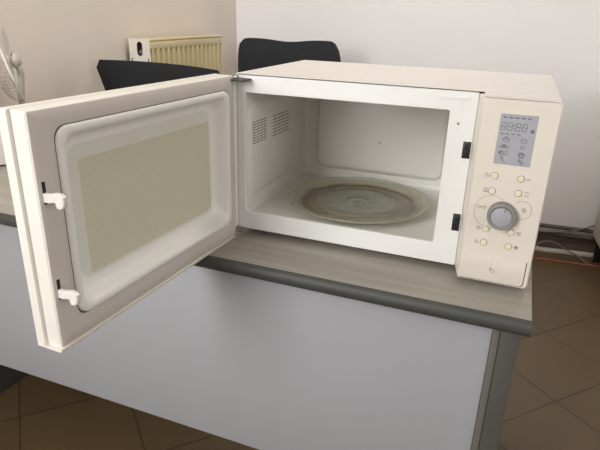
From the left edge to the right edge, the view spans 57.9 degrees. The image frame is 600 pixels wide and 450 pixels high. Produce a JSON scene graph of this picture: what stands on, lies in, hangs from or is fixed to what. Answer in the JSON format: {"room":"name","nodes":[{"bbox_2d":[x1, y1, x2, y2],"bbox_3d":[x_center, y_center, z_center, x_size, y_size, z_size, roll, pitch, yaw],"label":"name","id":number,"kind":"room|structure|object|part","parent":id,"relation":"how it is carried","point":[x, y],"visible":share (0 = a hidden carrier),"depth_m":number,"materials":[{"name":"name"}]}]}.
{"room":"office","nodes":[
{"label":"office","id":0,"kind":"room"},
{"bbox_2d":[0,0,236,106],"bbox_3d":[-1.218,-0.643,0.879,0.106,2.750,4.525,10,23,19],"label":"wall","id":1,"kind":"structure","parent":0,"point":[60,44],"depth_m":1.96,"materials":[{"name":"paint"}]},
{"bbox_2d":[128,34,222,74],"bbox_3d":[-0.534,-0.580,2.474,0.120,0.533,0.605,10,23,19],"label":"radiator","id":2,"kind":"object","parent":1,"relation":"attached to","point":[203,51],"visible":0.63,"depth_m":2.32,"materials":[{"name":"beige metal"}]},
{"bbox_3d":[-0.568,-0.578,2.473,0.010,0.528,0.564,10,23,19],"label":"panel","id":3,"kind":"part","parent":2,"relation":"part of","materials":[{"name":"beige paint"}]},
{"bbox_2d":[135,35,221,40],"bbox_3d":[-0.522,-0.818,2.362,0.098,0.008,0.570,10,23,19],"label":"grille","id":4,"kind":"object","parent":2,"relation":"attached to","point":[188,37],"depth_m":2.35,"materials":[{"name":"beige metal"}]},
{"bbox_3d":[-0.493,-0.565,2.447,0.018,0.523,0.566,10,23,19],"label":"panel","id":5,"kind":"part","parent":2,"relation":"part of","materials":[{"name":"beige paint"}]},
{"bbox_2d":[0,251,599,449],"bbox_3d":[1.202,0.999,0.785,5.450,0.100,5.050,10,23,19],"label":"floor","id":6,"kind":"structure","parent":0,"point":[553,402],"depth_m":1.67,"materials":[{"name":"brown tile"}]},
{"bbox_2d":[96,60,219,90],"bbox_3d":[-0.589,-0.038,1.838,0.572,0.955,0.576,13,24,26],"label":"office chair","id":7,"kind":"object","parent":6,"relation":"on","point":[114,74],"visible":0.08,"depth_m":1.89,"materials":[{"name":"black fabric"}]},
{"bbox_2d":[0,165,532,449],"bbox_3d":[-0.227,0.246,1.455,1.460,0.729,0.709,10,23,19],"label":"office desk","id":8,"kind":"object","parent":6,"relation":"on","point":[270,340],"visible":0.52,"depth_m":0.98,"materials":[{"name":"laminate"}]},
{"bbox_2d":[0,132,5,165],"bbox_3d":[-0.885,-0.260,1.399,0.202,0.217,0.102,-9,24,-25],"label":"appliance","id":9,"kind":"object","parent":8,"relation":"on","point":[2,155],"visible":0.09,"depth_m":1.43,"materials":[{"name":"plastic"}]},
{"bbox_2d":[0,16,25,103],"bbox_3d":[-0.838,-0.403,1.557,0.141,0.369,0.183,4,22,6],"label":"desk fan","id":10,"kind":"object","parent":8,"relation":"on","point":[15,61],"visible":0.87,"depth_m":1.53,"materials":[{"name":"plastic"}]},
{"bbox_3d":[-0.823,-0.526,1.509,0.006,0.105,0.055,-17,29,-40],"label":"blade","id":11,"kind":"part","parent":10,"relation":"part of","materials":[{"name":"plastic"}]},
{"bbox_3d":[-0.798,-0.422,1.503,0.072,0.074,0.072,10,23,19],"label":"blade","id":12,"kind":"part","parent":10,"relation":"part of","materials":[{"name":"plastic"}]},
{"bbox_2d":[0,42,24,100],"bbox_3d":[-0.835,-0.453,1.534,0.167,0.199,0.157,10,23,19],"label":"grille","id":13,"kind":"object","parent":10,"relation":"attached to","point":[15,61],"depth_m":1.53,"materials":[{"name":"plastic"}]},
{"bbox_3d":[-0.877,0.145,1.694,0.028,0.703,0.652,10,23,19],"label":"leg","id":14,"kind":"part","parent":8,"relation":"part of","materials":[{"name":"black metal"}]},
{"bbox_2d":[0,60,563,352],"bbox_3d":[0.079,-0.068,0.869,0.579,0.302,0.766,10,23,19],"label":"microwave","id":15,"kind":"object","parent":8,"relation":"on","point":[117,194],"visible":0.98,"depth_m":0.84,"materials":[{"name":"beige metal"}]},
{"bbox_3d":[-0.237,-0.056,0.816,0.010,0.298,0.430,11,23,22],"label":"door","id":16,"kind":"part","parent":15,"relation":"part of","materials":[{"name":"beige plastic"}]},
{"bbox_3d":[-0.118,0.007,1.041,0.022,0.003,0.022,10,23,19],"label":"hinge plate","id":17,"kind":"part","parent":15,"relation":"part of","materials":[{"name":"metal"}]},
{"bbox_3d":[-0.111,-0.251,0.934,0.047,0.003,0.028,10,23,19],"label":"hinge plate","id":18,"kind":"part","parent":15,"relation":"part of","materials":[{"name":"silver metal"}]},
{"bbox_2d":[291,179,425,223],"bbox_3d":[0.117,-0.048,1.089,0.285,0.017,0.285,10,23,19],"label":"plate","id":19,"kind":"object","parent":15,"relation":"in","point":[343,202],"visible":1,"depth_m":1.09,"materials":[{"name":"clear glass"}]},
{"bbox_3d":[0.076,-0.099,0.932,0.408,0.286,0.008,10,23,19],"label":"frame","id":20,"kind":"part","parent":15,"relation":"part of","materials":[{"name":"white metal"}]},
{"bbox_3d":[0.297,-0.011,0.801,0.030,0.030,0.003,10,23,19],"label":"knob","id":21,"kind":"part","parent":15,"relation":"part of","materials":[{"name":"silver metal"}]},
{"bbox_3d":[0.300,-0.013,0.807,0.042,0.042,0.016,10,23,19],"label":"knob","id":22,"kind":"part","parent":15,"relation":"part of","materials":[{"name":"grey metal"}]},
{"bbox_3d":[0.310,-0.049,0.825,0.113,0.285,0.046,10,23,19],"label":"control panel","id":23,"kind":"part","parent":15,"relation":"part of","materials":[{"name":"beige plastic"}]},
{"bbox_3d":[0.429,0.369,1.227,0.028,0.703,0.652,10,23,19],"label":"leg","id":24,"kind":"part","parent":8,"relation":"part of","materials":[{"name":"grey metal"}]},
{"bbox_2d":[238,38,340,71],"bbox_3d":[-0.121,-0.300,2.458,0.572,1.010,0.576,7,22,14],"label":"office chair","id":25,"kind":"object","parent":6,"relation":"on","point":[253,53],"visible":0.07,"depth_m":2.52,"materials":[{"name":"grey fabric"}]},
{"bbox_2d":[534,246,593,257],"bbox_3d":[1.233,0.122,2.848,0.620,0.016,0.032,7,22,13],"label":"cable trunking","id":26,"kind":"object","parent":6,"relation":"on","point":[537,248],"visible":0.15,"depth_m":2.81,"materials":[{"name":"white plastic"}]},
{"bbox_2d":[535,240,595,265],"bbox_3d":[1.291,0.130,2.767,0.520,0.066,0.102,10,23,19],"label":"power cable","id":27,"kind":"object","parent":6,"relation":"on","point":[546,240],"visible":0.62,"depth_m":2.78,"materials":[{"name":"grey plastic"}]},
{"bbox_2d":[533,257,599,267],"bbox_3d":[1.254,0.177,2.718,0.604,0.009,0.020,7,22,14],"label":"power cable","id":28,"kind":"object","parent":6,"relation":"on","point":[533,257],"visible":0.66,"depth_m":2.70,"materials":[{"name":"red plastic"}]},
{"bbox_2d":[592,205,599,262],"bbox_3d":[1.753,-0.108,2.335,0.700,0.850,0.447,8,22,15],"label":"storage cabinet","id":29,"kind":"object","parent":6,"relation":"on","point":[596,232],"visible":1,"depth_m":2.69,"materials":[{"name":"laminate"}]},
{"bbox_3d":[1.488,0.127,2.705,0.036,0.126,0.035,8,22,15],"label":"leg","id":30,"kind":"part","parent":29,"relation":"part of","materials":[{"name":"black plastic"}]},
{"bbox_2d":[236,0,599,236],"bbox_3d":[2.067,-1.072,2.212,5.200,2.750,0.100,8,22,15],"label":"wall","id":31,"kind":"structure","parent":0,"point":[559,39],"depth_m":2.66,"materials":[{"name":"white paint"}]},
{"bbox_2d":[535,234,595,252],"bbox_3d":[2.062,0.193,2.641,5.100,0.083,0.008,8,22,15],"label":"baseboard","id":32,"kind":"structure","parent":31,"relation":"attached to","point":[568,243],"depth_m":2.82,"materials":[{"name":"brown tile"}]},
{"bbox_2d":[539,223,592,233],"bbox_3d":[1.593,0.046,2.725,3.880,0.021,0.032,8,22,15],"label":"pipe","id":33,"kind":"object","parent":31,"relation":"attached to","point":[552,226],"visible":0.02,"depth_m":2.78,"materials":[{"name":"grey metal"}]},
{"bbox_2d":[538,225,594,232],"bbox_3d":[1.389,0.014,2.766,0.501,0.083,0.027,7,22,12],"label":"power cable","id":34,"kind":"object","parent":31,"relation":"attached to","point":[592,225],"visible":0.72,"depth_m":2.77,"materials":[{"name":"black plastic"}]},
{"bbox_2d":[538,230,595,240],"bbox_3d":[1.592,0.082,2.739,3.880,0.021,0.032,8,22,15],"label":"pipe","id":35,"kind":"object","parent":31,"relation":"attached to","point":[589,238],"visible":0.02,"depth_m":2.78,"materials":[{"name":"grey metal"}]}
]}

